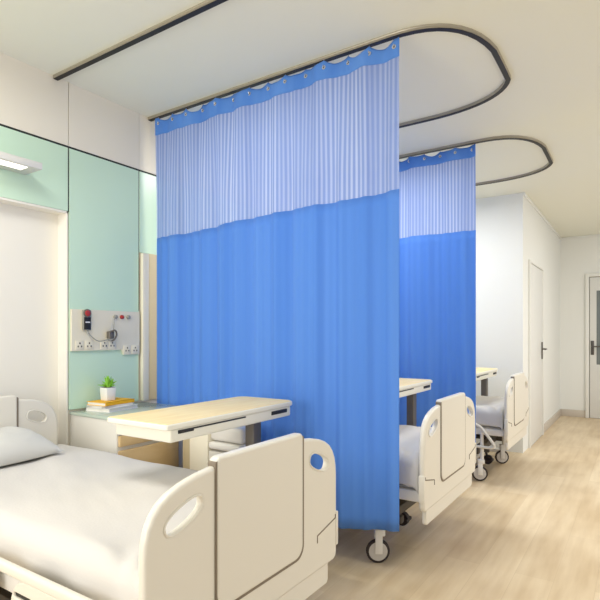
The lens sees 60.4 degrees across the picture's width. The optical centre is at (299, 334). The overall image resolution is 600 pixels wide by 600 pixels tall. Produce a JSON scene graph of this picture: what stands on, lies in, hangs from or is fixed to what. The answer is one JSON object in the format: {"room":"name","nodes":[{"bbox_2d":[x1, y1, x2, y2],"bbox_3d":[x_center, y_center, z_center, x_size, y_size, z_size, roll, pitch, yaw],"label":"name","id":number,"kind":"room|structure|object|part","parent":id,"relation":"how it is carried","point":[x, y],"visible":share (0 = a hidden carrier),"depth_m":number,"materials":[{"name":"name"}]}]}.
{"room":"hospital room","nodes":[
{"label":"hospital room","id":0,"kind":"room"},
{"bbox_2d":[68,253,156,445],"bbox_3d":[-1.506,-0.134,3.319,0.228,2.868,8.280,0,0,33],"label":"wall","id":1,"kind":"structure","parent":0,"point":[150,400],"depth_m":3.67,"materials":[{"name":"paint"}]},
{"bbox_2d":[0,197,67,444],"bbox_3d":[-1.759,0.267,2.798,0.100,2.066,1.012,0,0,33],"label":"wall panel","id":2,"kind":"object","parent":1,"relation":"attached to","point":[33,237],"depth_m":3.11,"materials":[{"name":"white paint"}]},
{"bbox_2d":[0,52,67,145],"bbox_3d":[-2.565,-1.371,1.498,0.012,0.394,4.073,0,0,33],"label":"wall panel","id":3,"kind":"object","parent":1,"relation":"attached to","point":[33,102],"depth_m":3.01,"materials":[{"name":"beige paint"}]},
{"bbox_2d":[0,126,67,210],"bbox_3d":[-2.566,-0.965,1.497,0.012,0.393,4.072,0,0,33],"label":"wall panel","id":4,"kind":"object","parent":1,"relation":"attached to","point":[47,187],"visible":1,"depth_m":3.03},
{"bbox_2d":[0,151,41,174],"bbox_3d":[-1.644,-0.939,2.721,0.176,0.042,0.486,0,0,33],"label":"wall lamp","id":5,"kind":"object","parent":4,"relation":"attached to","point":[9,162],"visible":1,"depth_m":2.81,"materials":[{"name":"white plastic"}]},
{"bbox_2d":[0,160,26,169],"bbox_3d":[-1.626,-0.920,2.691,0.070,0.005,0.370,0,0,33],"label":"diffuser","id":6,"kind":"object","parent":5,"relation":"attached to","point":[7,163],"depth_m":2.79,"materials":[{"name":"white plastic"}]},
{"bbox_2d":[68,148,68,211],"bbox_3d":[-1.443,-0.964,3.202,0.008,0.396,0.008,0,0,33],"label":"trim","id":7,"kind":"structure","parent":1,"relation":"attached to","point":[68,148],"depth_m":3.20,"materials":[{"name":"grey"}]},
{"bbox_2d":[0,124,155,175],"bbox_3d":[-1.408,-1.168,3.254,0.008,0.012,8.280,0,0,33],"label":"trim","id":8,"kind":"structure","parent":1,"relation":"attached to","point":[0,124],"depth_m":3.22,"materials":[{"name":"grey metal"}]},
{"bbox_2d":[68,148,138,409],"bbox_3d":[-1.293,-0.348,3.425,0.012,1.626,0.529,0,0,33],"label":"wall panel","id":9,"kind":"object","parent":1,"relation":"attached to","point":[103,214],"visible":0.96,"depth_m":3.39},
{"bbox_2d":[70,309,139,354],"bbox_3d":[-1.259,-0.015,3.404,0.067,0.300,0.522,0,0,33],"label":"panel","id":10,"kind":"object","parent":9,"relation":"attached to","point":[90,330],"visible":1,"depth_m":3.39,"materials":[{"name":"beige plastic"}]},
{"bbox_2d":[75,341,83,349],"bbox_3d":[-1.387,0.064,3.241,0.004,0.056,0.060,0,0,33],"label":"socket","id":11,"kind":"object","parent":10,"relation":"attached to","point":[79,345],"depth_m":3.24,"materials":[{"name":"white plastic"}]},
{"bbox_2d":[85,341,92,348],"bbox_3d":[-1.350,0.064,3.297,0.004,0.056,0.060,0,0,33],"label":"socket","id":12,"kind":"object","parent":10,"relation":"attached to","point":[88,344],"depth_m":3.29,"materials":[{"name":"white plastic"}]},
{"bbox_3d":[-1.295,0.006,3.339,0.016,0.074,0.173,0,0,40],"label":"cord","id":13,"kind":"part","parent":10,"relation":"part of","materials":[{"name":"grey plastic"}]},
{"bbox_2d":[100,340,107,348],"bbox_3d":[-1.288,0.064,3.392,0.004,0.056,0.060,0,0,33],"label":"socket","id":14,"kind":"object","parent":10,"relation":"attached to","point":[103,343],"depth_m":3.38,"materials":[{"name":"white plastic"}]},
{"bbox_2d":[108,340,115,348],"bbox_3d":[-1.254,0.064,3.442,0.004,0.056,0.060,0,0,33],"label":"socket","id":15,"kind":"object","parent":10,"relation":"attached to","point":[111,345],"depth_m":3.43,"materials":[{"name":"white plastic"}]},
{"bbox_2d":[124,345,130,353],"bbox_3d":[-1.188,0.100,3.542,0.004,0.056,0.060,0,0,33],"label":"socket","id":16,"kind":"object","parent":10,"relation":"attached to","point":[127,348],"depth_m":3.54,"materials":[{"name":"white plastic"}]},
{"bbox_2d":[132,345,138,352],"bbox_3d":[-1.151,0.100,3.598,0.004,0.056,0.060,0,0,33],"label":"socket","id":17,"kind":"object","parent":10,"relation":"attached to","point":[135,348],"depth_m":3.60,"materials":[{"name":"white plastic"}]},
{"bbox_2d":[68,83,138,168],"bbox_3d":[-1.293,-1.371,3.425,0.012,0.394,0.536,0,0,33],"label":"wall panel","id":18,"kind":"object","parent":1,"relation":"attached to","point":[97,125],"depth_m":3.40,"materials":[{"name":"beige paint"}]},
{"bbox_2d":[140,253,148,400],"bbox_3d":[-1.107,-0.058,3.668,0.030,1.045,0.053,0,0,33],"label":"trim","id":19,"kind":"structure","parent":1,"relation":"attached to","point":[144,258],"depth_m":3.65,"materials":[{"name":"beige"}]},
{"bbox_2d":[139,114,155,174],"bbox_3d":[-0.135,-1.371,5.179,0.012,0.394,3.664,0,0,33],"label":"wall panel","id":20,"kind":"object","parent":1,"relation":"attached to","point":[147,141],"depth_m":3.71,"materials":[{"name":"beige paint"}]},
{"bbox_2d":[139,171,156,254],"bbox_3d":[-0.162,-0.874,5.139,0.012,0.575,3.561,0,0,33],"label":"wall panel","id":21,"kind":"object","parent":1,"relation":"attached to","point":[147,182],"visible":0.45,"depth_m":3.71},
{"bbox_2d":[149,254,156,399],"bbox_3d":[-1.062,-0.060,3.749,0.016,1.050,0.114,0,0,33],"label":"trim","id":22,"kind":"structure","parent":1,"relation":"attached to","point":[152,258],"depth_m":3.73,"materials":[{"name":"beige"}]},
{"bbox_2d":[0,0,599,237],"bbox_3d":[1.636,-1.618,3.204,5.600,0.100,11.550,0,0,33],"label":"ceiling","id":23,"kind":"structure","parent":0,"point":[550,49],"depth_m":2.94,"materials":[{"name":"white paint"}]},
{"bbox_2d":[53,0,227,80],"bbox_3d":[-0.812,-1.557,2.039,2.307,0.022,1.102,0,0,33],"label":"track","id":24,"kind":"object","parent":23,"relation":"attached to","point":[206,5],"visible":1,"depth_m":2.68,"materials":[{"name":"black metal"}]},
{"bbox_2d":[148,23,510,127],"bbox_3d":[0.181,-1.557,3.545,2.307,0.022,1.138,0,0,33],"label":"track","id":25,"kind":"object","parent":23,"relation":"attached to","point":[441,27],"visible":0.96,"depth_m":2.98,"materials":[{"name":"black metal"}]},
{"bbox_2d":[155,37,398,531],"bbox_3d":[-0.258,-0.219,3.170,1.846,2.654,0.060,0,0,33],"label":"privacy curtain","id":26,"kind":"object","parent":25,"relation":"hanging from","point":[278,202],"visible":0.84,"depth_m":3.00,"materials":[{"name":"blue fabric"}]},
{"bbox_3d":[-0.258,-1.067,3.172,1.845,0.753,0.043,0,0,33],"label":"net panel","id":27,"kind":"part","parent":26,"relation":"part of","materials":[{"name":"blue fabric"}]},
{"bbox_2d":[399,135,552,185],"bbox_3d":[1.167,-1.557,5.038,2.307,0.022,1.239,0,0,33],"label":"track","id":28,"kind":"object","parent":23,"relation":"attached to","point":[540,144],"visible":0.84,"depth_m":4.31,"materials":[{"name":"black metal"}]},
{"bbox_2d":[399,144,475,463],"bbox_3d":[0.676,-0.253,4.648,1.779,2.586,0.063,0,0,33],"label":"privacy curtain","id":29,"kind":"object","parent":28,"relation":"hanging from","point":[437,193],"visible":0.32,"depth_m":4.34,"materials":[{"name":"blue fabric"}]},
{"bbox_3d":[0.677,-1.134,4.650,1.777,0.620,0.056,0,0,33],"label":"net panel","id":30,"kind":"part","parent":29,"relation":"part of","materials":[{"name":"blue fabric"}]},
{"bbox_2d":[305,416,599,599],"bbox_3d":[1.636,1.350,3.204,5.600,0.100,11.550,0,0,33],"label":"floor","id":31,"kind":"structure","parent":0,"point":[529,530],"depth_m":3.23,"materials":[{"name":"brown wood"}]},
{"bbox_2d":[70,402,182,467],"bbox_3d":[-1.075,0.888,3.307,0.478,0.823,0.575,0,0,33],"label":"base cabinet","id":32,"kind":"object","parent":31,"relation":"on","point":[88,429],"visible":0.3,"depth_m":3.12,"materials":[{"name":"white wood"}]},
{"bbox_2d":[70,402,177,419],"bbox_3d":[-1.075,0.486,3.307,0.478,0.018,0.575,0,0,33],"label":"countertop","id":33,"kind":"structure","parent":32,"relation":"on","point":[142,406],"depth_m":3.21,"materials":[{"name":"white laminate"}]},
{"bbox_2d":[86,404,137,412],"bbox_3d":[-1.206,0.466,3.319,0.190,0.022,0.260,0,0,23],"label":"book","id":34,"kind":"object","parent":33,"relation":"on","point":[113,409],"visible":0.59,"depth_m":3.23,"materials":[{"name":"white paper"}]},
{"bbox_2d":[87,402,133,408],"bbox_3d":[-1.220,0.448,3.316,0.170,0.014,0.230,0,0,37],"label":"book","id":35,"kind":"object","parent":34,"relation":"on","point":[131,403],"visible":0.54,"depth_m":3.25,"materials":[{"name":"white paper"}]},
{"bbox_2d":[87,397,134,406],"bbox_3d":[-1.217,0.430,3.320,0.165,0.022,0.240,0,0,27],"label":"book","id":36,"kind":"object","parent":35,"relation":"on","point":[117,401],"visible":0.96,"depth_m":3.25,"materials":[{"name":"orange paper"}]},
{"bbox_2d":[99,375,115,400],"bbox_3d":[-1.243,0.337,3.313,0.103,0.163,0.116,0,0,-32],"label":"potted plant","id":37,"kind":"object","parent":36,"relation":"on","point":[107,392],"visible":1,"depth_m":3.29,"materials":[{"name":"green plant"}]},
{"bbox_3d":[-1.232,0.378,3.306,0.072,0.083,0.072,0,0,33],"label":"pot","id":38,"kind":"part","parent":37,"relation":"part of","materials":[{"name":"white ceramic"}]},
{"bbox_3d":[-0.915,0.613,3.144,0.021,0.065,0.450,0,0,33],"label":"drawer","id":39,"kind":"part","parent":32,"relation":"part of","materials":[{"name":"brown wood"}]},
{"bbox_3d":[-0.915,0.811,3.144,0.021,0.287,0.450,0,0,33],"label":"drawer","id":40,"kind":"part","parent":32,"relation":"part of","materials":[{"name":"brown wood"}]},
{"bbox_2d":[0,395,337,599],"bbox_3d":[-0.905,0.818,2.242,1.893,0.965,1.032,0,0,33],"label":"hospital bed","id":41,"kind":"object","parent":31,"relation":"on","point":[259,522],"visible":0.98,"depth_m":1.73,"materials":[{"name":"beige plastic"}]},
{"bbox_3d":[-0.921,1.052,2.252,1.520,0.055,0.860,0,0,33],"label":"frame","id":42,"kind":"part","parent":41,"relation":"part of","materials":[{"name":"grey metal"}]},
{"bbox_3d":[-1.677,0.565,2.751,0.044,0.459,0.310,0,0,33],"label":"panel","id":43,"kind":"part","parent":41,"relation":"part of","materials":[{"name":"beige plastic"}]},
{"bbox_3d":[-0.907,0.861,2.243,1.795,0.069,0.874,0,0,33],"label":"bed frame","id":44,"kind":"part","parent":41,"relation":"part of","materials":[{"name":"white plastic"}]},
{"bbox_2d":[0,426,63,466],"bbox_3d":[-1.555,0.554,2.554,0.346,0.170,0.620,0,0,29],"label":"pillow","id":45,"kind":"object","parent":41,"relation":"on","point":[17,444],"visible":1,"depth_m":2.59,"materials":[{"name":"white fabric"}]},
{"bbox_3d":[-0.781,0.897,1.557,0.320,0.265,0.022,0,0,33],"label":"rail","id":46,"kind":"part","parent":41,"relation":"part of","materials":[{"name":"beige plastic"}]},
{"bbox_3d":[-1.679,0.630,2.753,0.036,0.540,0.800,0,0,33],"label":"headboard","id":47,"kind":"part","parent":41,"relation":"part of","materials":[{"name":"beige plastic"}]},
{"bbox_3d":[-0.134,0.657,1.732,0.030,0.536,0.995,0,0,33],"label":"footboard","id":48,"kind":"part","parent":41,"relation":"part of","materials":[{"name":"beige plastic"}]},
{"bbox_3d":[-0.131,0.594,1.731,0.038,0.459,0.468,0,0,33],"label":"panel","id":49,"kind":"part","parent":41,"relation":"part of","materials":[{"name":"beige plastic"}]},
{"bbox_3d":[-0.139,0.942,1.736,0.024,0.133,0.885,0,0,33],"label":"panel","id":50,"kind":"part","parent":41,"relation":"part of","materials":[{"name":"beige plastic"}]},
{"bbox_2d":[107,396,291,446],"bbox_3d":[-0.449,0.829,2.553,0.410,0.942,0.930,0,0,33],"label":"table","id":51,"kind":"object","parent":31,"relation":"on","point":[182,422],"visible":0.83,"depth_m":2.35,"materials":[{"name":"white wood"}]},
{"bbox_3d":[-0.477,0.400,2.154,0.008,0.015,0.090,0,0,33],"label":"tray pull","id":52,"kind":"part","parent":51,"relation":"part of","materials":[{"name":"black plastic"}]},
{"bbox_2d":[183,426,244,470],"bbox_3d":[-0.498,0.905,3.139,0.490,0.790,0.176,0,0,33],"label":"bench","id":53,"kind":"object","parent":31,"relation":"on","point":[197,451],"visible":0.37,"depth_m":3.08,"materials":[{"name":"beige"}]},
{"bbox_3d":[-0.661,0.905,3.261,0.084,0.790,0.145,0,0,33],"label":"arm","id":54,"kind":"part","parent":53,"relation":"part of","materials":[{"name":"beige wood"}]},
{"bbox_3d":[-0.568,0.905,3.185,0.153,0.790,0.170,0,0,33],"label":"arm","id":55,"kind":"part","parent":53,"relation":"part of","materials":[{"name":"beige"}]},
{"bbox_2d":[209,440,244,451],"bbox_3d":[-0.398,0.657,3.073,0.250,0.045,0.176,0,0,33],"label":"cushion","id":56,"kind":"object","parent":53,"relation":"on","point":[214,445],"depth_m":3.01,"materials":[{"name":"white fabric"}]},
{"bbox_2d":[211,426,244,443],"bbox_3d":[-0.393,0.585,3.080,0.250,0.090,0.158,0,0,33],"label":"cushion","id":57,"kind":"object","parent":53,"relation":"on","point":[235,435],"depth_m":3.00,"materials":[{"name":"white fabric"}]},
{"bbox_2d":[399,378,431,425],"bbox_3d":[0.698,0.829,3.847,0.455,0.942,0.930,0,0,33],"label":"table","id":58,"kind":"object","parent":31,"relation":"on","point":[409,387],"visible":0.2,"depth_m":4.05,"materials":[{"name":"white"}]},
{"bbox_2d":[366,392,475,562],"bbox_3d":[0.135,0.818,3.599,1.893,0.965,1.026,0,0,33],"label":"hospital bed","id":59,"kind":"object","parent":31,"relation":"on","point":[437,462],"visible":0.17,"depth_m":2.93,"materials":[{"name":"white plastic"}]},
{"bbox_3d":[0.117,1.052,3.607,1.520,0.055,0.860,0,0,33],"label":"frame","id":60,"kind":"part","parent":59,"relation":"part of","materials":[{"name":"grey metal"}]},
{"bbox_3d":[0.132,0.861,3.598,1.795,0.069,0.874,0,0,33],"label":"bed frame","id":61,"kind":"part","parent":59,"relation":"part of","materials":[{"name":"white"}]},
{"bbox_3d":[0.905,0.657,3.087,0.030,0.536,0.995,0,0,33],"label":"footboard","id":62,"kind":"part","parent":59,"relation":"part of","materials":[{"name":"beige plastic"}]},
{"bbox_3d":[0.900,0.942,3.091,0.024,0.133,0.885,0,0,33],"label":"panel","id":63,"kind":"part","parent":59,"relation":"part of","materials":[{"name":"beige plastic"}]},
{"bbox_3d":[0.907,0.594,3.086,0.038,0.459,0.468,0,0,33],"label":"panel","id":64,"kind":"part","parent":59,"relation":"part of","materials":[{"name":"beige plastic"}]},
{"bbox_2d":[476,367,498,458],"bbox_3d":[1.770,0.829,5.272,0.455,0.942,0.930,0,0,33],"label":"table","id":65,"kind":"object","parent":31,"relation":"on","point":[482,374],"visible":0.34,"depth_m":5.43,"materials":[{"name":"white"}]},
{"bbox_2d":[472,372,528,480],"bbox_3d":[1.284,0.818,5.375,1.893,0.965,1.026,0,0,33],"label":"hospital bed","id":66,"kind":"object","parent":31,"relation":"on","point":[505,419],"visible":0.32,"depth_m":4.64,"materials":[{"name":"white plastic"}]},
{"bbox_3d":[1.494,0.887,4.644,0.518,0.238,0.026,0,0,33],"label":"rail arm","id":67,"kind":"part","parent":66,"relation":"part of","materials":[{"name":"beige plastic"}]},
{"bbox_3d":[1.266,1.052,5.384,1.520,0.055,0.860,0,0,33],"label":"frame","id":68,"kind":"part","parent":66,"relation":"part of","materials":[{"name":"grey metal"}]},
{"bbox_3d":[1.280,0.861,5.374,1.795,0.069,0.874,0,0,33],"label":"bed frame","id":69,"kind":"part","parent":66,"relation":"part of","materials":[{"name":"white metal"}]},
{"bbox_3d":[2.053,0.657,4.864,0.030,0.536,0.995,0,0,33],"label":"footboard","id":70,"kind":"part","parent":66,"relation":"part of","materials":[{"name":"beige plastic"}]},
{"bbox_3d":[2.048,0.942,4.867,0.024,0.133,0.885,0,0,33],"label":"panel","id":71,"kind":"part","parent":66,"relation":"part of","materials":[{"name":"beige plastic"}]},
{"bbox_3d":[2.056,0.594,4.862,0.038,0.459,0.468,0,0,33],"label":"panel","id":72,"kind":"part","parent":66,"relation":"part of","materials":[{"name":"beige plastic"}]},
{"bbox_2d":[476,193,559,452],"bbox_3d":[2.439,-0.134,7.574,2.125,2.868,3.170,0,0,33],"label":"wall","id":73,"kind":"structure","parent":0,"point":[510,232],"depth_m":5.84,"materials":[{"name":"white paint"}]},
{"bbox_2d":[528,259,546,447],"bbox_3d":[2.933,0.215,6.314,0.088,2.170,0.990,0,0,33],"label":"door","id":74,"kind":"structure","parent":73,"relation":"in","point":[536,348],"depth_m":6.23,"materials":[{"name":"white wood"}]},
{"bbox_3d":[3.114,0.200,6.620,0.012,0.220,0.044,0,0,33],"label":"handle plate","id":75,"kind":"part","parent":74,"relation":"part of","materials":[{"name":"grey metal"}]},
{"bbox_2d":[523,192,560,238],"bbox_3d":[3.329,-1.553,6.975,0.020,0.030,3.150,0,0,33],"label":"trim","id":76,"kind":"structure","parent":73,"relation":"attached to","point":[524,193],"depth_m":6.56,"materials":[{"name":"white paint"}]},
{"bbox_2d":[544,409,560,432],"bbox_3d":[3.692,1.245,7.530,0.014,0.110,1.836,0,0,33],"label":"baseboard","id":77,"kind":"structure","parent":73,"relation":"attached to","point":[557,414],"depth_m":7.48,"materials":[{"name":"beige wood"}]},
{"bbox_2d":[560,236,599,409],"bbox_3d":[5.677,-0.134,7.396,3.475,2.868,0.100,0,0,33],"label":"wall","id":78,"kind":"structure","parent":0,"point":[579,257],"depth_m":8.20,"materials":[{"name":"white paint"}]},
{"bbox_2d":[561,409,584,417],"bbox_3d":[5.645,1.245,7.349,3.475,0.110,0.014,0,0,33],"label":"baseboard","id":79,"kind":"structure","parent":78,"relation":"attached to","point":[564,412],"depth_m":8.20,"materials":[{"name":"beige wood"}]},
{"bbox_2d":[560,234,599,239],"bbox_3d":[5.644,-1.553,7.346,3.475,0.030,0.020,0,0,33],"label":"trim","id":80,"kind":"structure","parent":78,"relation":"attached to","point":[594,235],"depth_m":8.13,"materials":[{"name":"white paint"}]},
{"bbox_2d":[585,273,599,418],"bbox_3d":[4.948,0.169,7.763,1.135,2.262,0.090,0,0,33],"label":"door","id":81,"kind":"structure","parent":78,"relation":"in","point":[592,280],"depth_m":8.04,"materials":[{"name":"white wood"}]},
{"bbox_3d":[4.564,0.200,8.038,0.044,0.220,0.012,0,0,33],"label":"handle plate","id":82,"kind":"part","parent":81,"relation":"part of","materials":[{"name":"grey metal"}]},
{"bbox_3d":[4.786,-0.115,7.898,0.414,1.150,0.008,0,0,33],"label":"vision panel","id":83,"kind":"part","parent":81,"relation":"part of","materials":[{"name":"clear glass"}]}
]}

